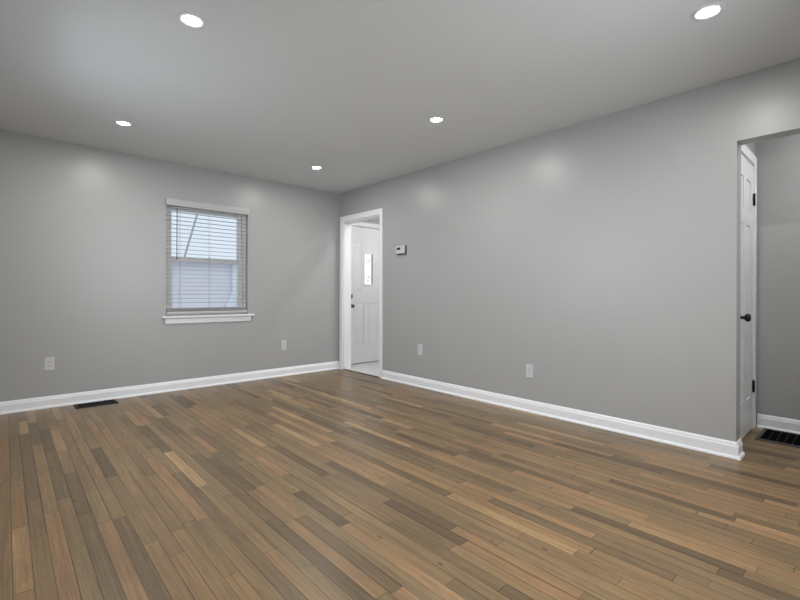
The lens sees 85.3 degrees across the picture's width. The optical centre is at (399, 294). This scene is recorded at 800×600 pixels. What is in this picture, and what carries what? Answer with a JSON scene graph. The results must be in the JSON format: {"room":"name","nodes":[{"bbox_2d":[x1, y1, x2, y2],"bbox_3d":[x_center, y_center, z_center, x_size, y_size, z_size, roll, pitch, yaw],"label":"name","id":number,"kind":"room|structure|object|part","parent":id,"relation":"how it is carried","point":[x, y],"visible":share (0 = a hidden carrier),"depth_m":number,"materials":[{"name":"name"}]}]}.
{"room":"empty living room","nodes":[
{"label":"empty living room","id":0,"kind":"room"},
{"bbox_2d":[0,130,338,401],"bbox_3d":[-2.331,-0.186,4.834,3.850,2.440,0.160,0,0,-42],"label":"wall","id":1,"kind":"structure","parent":0,"point":[83,228],"depth_m":4.35,"materials":[{"name":"grey paint"}]},
{"bbox_2d":[44,357,54,370],"bbox_3d":[-3.187,0.634,3.943,0.073,0.121,0.008,0,0,-42],"label":"wall outlet","id":2,"kind":"object","parent":1,"relation":"attached to","point":[49,362],"visible":1,"depth_m":3.94,"materials":[{"name":"white plastic"}]},
{"bbox_2d":[0,361,338,414],"bbox_3d":[-2.198,0.982,4.832,3.650,0.105,0.027,0,0,-42],"label":"baseboard","id":3,"kind":"structure","parent":1,"relation":"attached to","point":[14,406],"depth_m":4.48,"materials":[{"name":"white paint"}]},
{"bbox_2d":[162,205,253,323],"bbox_3d":[-2.177,-0.338,4.942,0.993,1.314,0.197,0,0,-42],"label":"window","id":4,"kind":"structure","parent":1,"relation":"in","point":[209,317],"depth_m":4.93,"materials":[{"name":"white plastic"}]},
{"bbox_3d":[-2.233,-0.662,4.985,0.813,0.594,0.030,0,0,-42],"label":"sash","id":5,"kind":"part","parent":4,"relation":"part of","materials":[{"name":"white plastic"}]},
{"bbox_3d":[-2.212,-0.103,4.959,0.813,0.615,0.032,0,0,-42],"label":"sash","id":6,"kind":"part","parent":4,"relation":"part of","materials":[{"name":"glass"}]},
{"bbox_2d":[165,197,248,314],"bbox_3d":[-2.156,-0.402,4.897,0.900,1.239,0.075,0,0,-42],"label":"window blind","id":7,"kind":"object","parent":4,"relation":"attached to","point":[168,201],"visible":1,"depth_m":4.87,"materials":[{"name":"white plastic"}]},
{"bbox_3d":[-2.385,-0.373,4.701,0.003,1.155,0.056,0,0,-42],"label":"ladder cord","id":8,"kind":"part","parent":7,"relation":"part of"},
{"bbox_3d":[-2.164,0.203,4.905,0.873,0.029,0.054,0,0,-42],"label":"rail","id":9,"kind":"part","parent":7,"relation":"part of","materials":[{"name":"white plastic"}]},
{"bbox_3d":[-2.156,-0.372,4.910,0.003,1.155,0.056,0,0,-42],"label":"ladder cord","id":10,"kind":"part","parent":7,"relation":"part of","materials":[{"name":"white fabric"}]},
{"bbox_3d":[-1.919,-0.372,5.125,0.003,1.155,0.056,0,0,-42],"label":"ladder cord","id":11,"kind":"part","parent":7,"relation":"part of","materials":[{"name":"white fabric"}]},
{"bbox_3d":[-2.145,0.245,4.905,0.993,0.022,0.098,0,0,-42],"label":"sill","id":12,"kind":"part","parent":4,"relation":"part of","materials":[{"name":"white paint"}]},
{"bbox_2d":[281,340,285,349],"bbox_3d":[-1.473,0.648,5.503,0.073,0.121,0.008,0,0,-42],"label":"wall outlet","id":13,"kind":"object","parent":1,"relation":"attached to","point":[283,343],"visible":1,"depth_m":5.50,"materials":[{"name":"white plastic"}]},
{"bbox_2d":[364,218,379,224],"bbox_3d":[-0.379,-0.179,6.678,1.280,2.440,0.140,0,0,-42],"label":"wall","id":14,"kind":"structure","parent":0,"point":[375,221],"depth_m":6.58,"materials":[{"name":"grey paint"}]},
{"bbox_2d":[351,222,379,365],"bbox_3d":[-0.492,-0.010,6.544,0.927,2.102,0.188,0,0,-42],"label":"door","id":15,"kind":"structure","parent":14,"relation":"in","point":[365,237],"depth_m":6.48,"materials":[{"name":"white paint"}]},
{"bbox_3d":[-0.456,-0.010,6.504,0.927,2.102,0.016,0,0,-42],"label":"casing","id":16,"kind":"part","parent":15,"relation":"part of","materials":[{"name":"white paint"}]},
{"bbox_3d":[-0.486,-0.372,6.539,0.163,0.455,0.006,0,0,-42],"label":"lite pane","id":17,"kind":"part","parent":15,"relation":"part of","materials":[{"name":"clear glass"}]},
{"bbox_3d":[-0.470,-0.372,6.521,0.207,0.499,0.010,0,0,-42],"label":"lite frame","id":18,"kind":"part","parent":15,"relation":"part of","materials":[{"name":"white paint"}]},
{"bbox_2d":[0,362,799,599],"bbox_3d":[0.020,1.103,3.286,5.250,0.120,5.900,0,0,-42],"label":"floor","id":19,"kind":"structure","parent":0,"point":[335,484],"depth_m":2.16,"materials":[{"name":"brown wood"}]},
{"bbox_2d":[73,399,118,408],"bbox_3d":[-2.850,1.029,4.072,0.333,0.007,0.183,0,0,-42],"label":"floor vent","id":20,"kind":"object","parent":19,"relation":"in","point":[112,401],"visible":1,"depth_m":4.07,"materials":[{"name":"black metal"}]},
{"bbox_2d":[343,369,378,377],"bbox_3d":[-0.507,1.037,5.699,0.042,0.007,0.776,0,0,-42],"label":"threshold strip","id":21,"kind":"object","parent":19,"relation":"on","point":[343,369],"visible":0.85,"depth_m":5.66,"materials":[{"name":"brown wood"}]},
{"bbox_2d":[755,428,799,447],"bbox_3d":[2.927,1.049,3.025,0.376,0.008,0.660,0,0,-42],"label":"floor vent","id":22,"kind":"object","parent":19,"relation":"in","point":[768,435],"visible":1,"depth_m":3.17,"materials":[{"name":"black metal"}]},
{"bbox_2d":[0,0,799,193],"bbox_3d":[0.066,-1.457,3.320,5.350,0.120,5.900,0,0,-42],"label":"ceiling","id":23,"kind":"structure","parent":0,"point":[270,90],"depth_m":2.72,"materials":[{"name":"paint"}]},
{"bbox_2d":[114,120,132,126],"bbox_3d":[-2.275,-1.404,3.569,0.136,0.003,0.136,0,0,-42],"label":"recessed light","id":24,"kind":"object","parent":23,"relation":"in","point":[119,122],"visible":1,"depth_m":3.57,"materials":[{"name":"paint"}]},
{"bbox_2d":[177,12,205,28],"bbox_3d":[-1.066,-1.399,2.221,0.136,0.003,0.136,0,0,-42],"label":"recessed light","id":25,"kind":"object","parent":23,"relation":"in","point":[189,19],"visible":1,"depth_m":2.22,"materials":[{"name":"paint"}]},
{"bbox_2d":[311,166,322,168],"bbox_3d":[-0.922,-1.399,4.801,0.136,0.003,0.136,0,0,-42],"label":"recessed light","id":26,"kind":"object","parent":23,"relation":"in","point":[312,167],"visible":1,"depth_m":4.79,"materials":[{"name":"paint"}]},
{"bbox_2d":[428,116,444,122],"bbox_3d":[0.292,-1.395,3.472,0.136,0.003,0.136,0,0,-42],"label":"recessed light","id":27,"kind":"object","parent":23,"relation":"in","point":[435,119],"visible":1,"depth_m":3.46,"materials":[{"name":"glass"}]},
{"bbox_2d":[691,3,724,20],"bbox_3d":[1.518,-1.391,2.141,0.136,0.003,0.136,0,0,-42],"label":"recessed light","id":28,"kind":"object","parent":23,"relation":"in","point":[708,11],"visible":1,"depth_m":2.13,"materials":[{"name":"paint"}]},
{"bbox_2d":[339,58,799,441],"bbox_3d":[1.022,-0.174,4.100,0.120,2.440,5.760,0,0,-42],"label":"wall","id":29,"kind":"structure","parent":0,"point":[600,255],"depth_m":3.46,"materials":[{"name":"grey paint"}]},
{"bbox_2d":[339,208,382,377],"bbox_3d":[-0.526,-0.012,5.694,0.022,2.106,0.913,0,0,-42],"label":"trim","id":30,"kind":"structure","parent":29,"relation":"attached to","point":[379,211],"depth_m":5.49,"materials":[{"name":"white paint"}]},
{"bbox_2d":[396,245,405,254],"bbox_3d":[0.012,-0.516,5.097,0.032,0.103,0.156,0,0,-42],"label":"thermostat","id":31,"kind":"object","parent":29,"relation":"attached to","point":[400,250],"visible":1,"depth_m":5.08,"materials":[{"name":"grey plastic"}]},
{"bbox_2d":[418,344,421,354],"bbox_3d":[0.225,0.623,4.877,0.008,0.121,0.073,0,0,-42],"label":"wall outlet","id":32,"kind":"object","parent":29,"relation":"attached to","point":[419,345],"visible":1,"depth_m":4.87,"materials":[{"name":"white plastic"}]},
{"bbox_2d":[526,364,532,377],"bbox_3d":[1.150,0.684,3.861,0.008,0.121,0.073,0,0,-42],"label":"wall outlet","id":33,"kind":"object","parent":29,"relation":"attached to","point":[529,368],"visible":1,"depth_m":3.86,"materials":[{"name":"white plastic"}]},
{"bbox_2d":[381,370,744,460],"bbox_3d":[1.012,0.994,4.087,0.147,0.105,3.527,0,0,-42],"label":"baseboard","id":34,"kind":"structure","parent":29,"relation":"attached to","point":[706,444],"depth_m":3.44,"materials":[{"name":"white paint"}]},
{"bbox_2d":[745,143,754,154],"bbox_3d":[2.476,-0.169,3.219,0.845,2.440,0.120,0,0,-42],"label":"wall","id":35,"kind":"structure","parent":0,"point":[751,146],"depth_m":3.38,"materials":[{"name":"grey paint"}]},
{"bbox_2d":[740,145,756,438],"bbox_3d":[2.506,-0.014,3.197,0.780,2.130,0.195,0,0,-42],"label":"door","id":36,"kind":"structure","parent":35,"relation":"in","point":[748,304],"depth_m":3.26,"materials":[{"name":"white paint"}]},
{"bbox_3d":[2.382,0.163,2.999,0.062,0.062,0.069,0,0,-42],"label":"knob","id":37,"kind":"part","parent":36,"relation":"part of","materials":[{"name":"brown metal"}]},
{"bbox_2d":[755,134,799,425],"bbox_3d":[3.159,-0.167,3.171,0.100,2.440,1.110,0,0,-42],"label":"wall","id":38,"kind":"structure","parent":0,"point":[778,159],"depth_m":3.35,"materials":[{"name":"grey paint"}]},
{"bbox_2d":[757,414,799,433],"bbox_3d":[3.155,1.001,3.077,0.027,0.105,0.970,0,0,-42],"label":"baseboard","id":39,"kind":"structure","parent":38,"relation":"attached to","point":[763,421],"depth_m":3.34,"materials":[{"name":"white paint"}]},
{"label":"outside","id":40,"kind":"structure","parent":0,"visible":0},
{"bbox_3d":[-13.686,1.555,21.643,30.000,0.120,39.700,0,0,-42],"label":"ground","id":41,"kind":"structure","parent":40,"visible":0},
{"bbox_2d":[183,215,197,256],"bbox_3d":[-9.312,-1.440,18.651,1.682,5.921,0.082,0,0,-42],"label":"leaning pole","id":42,"kind":"object","parent":41,"relation":"on","point":[196,216],"visible":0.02,"depth_m":18.81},
{"bbox_2d":[172,262,235,307],"bbox_3d":[-8.446,0.168,14.036,5.000,2.690,4.600,0,0,-42],"label":"building","id":43,"kind":"structure","parent":41,"relation":"on","point":[186,267],"depth_m":13.46,"materials":[{"name":"white"}]}
]}

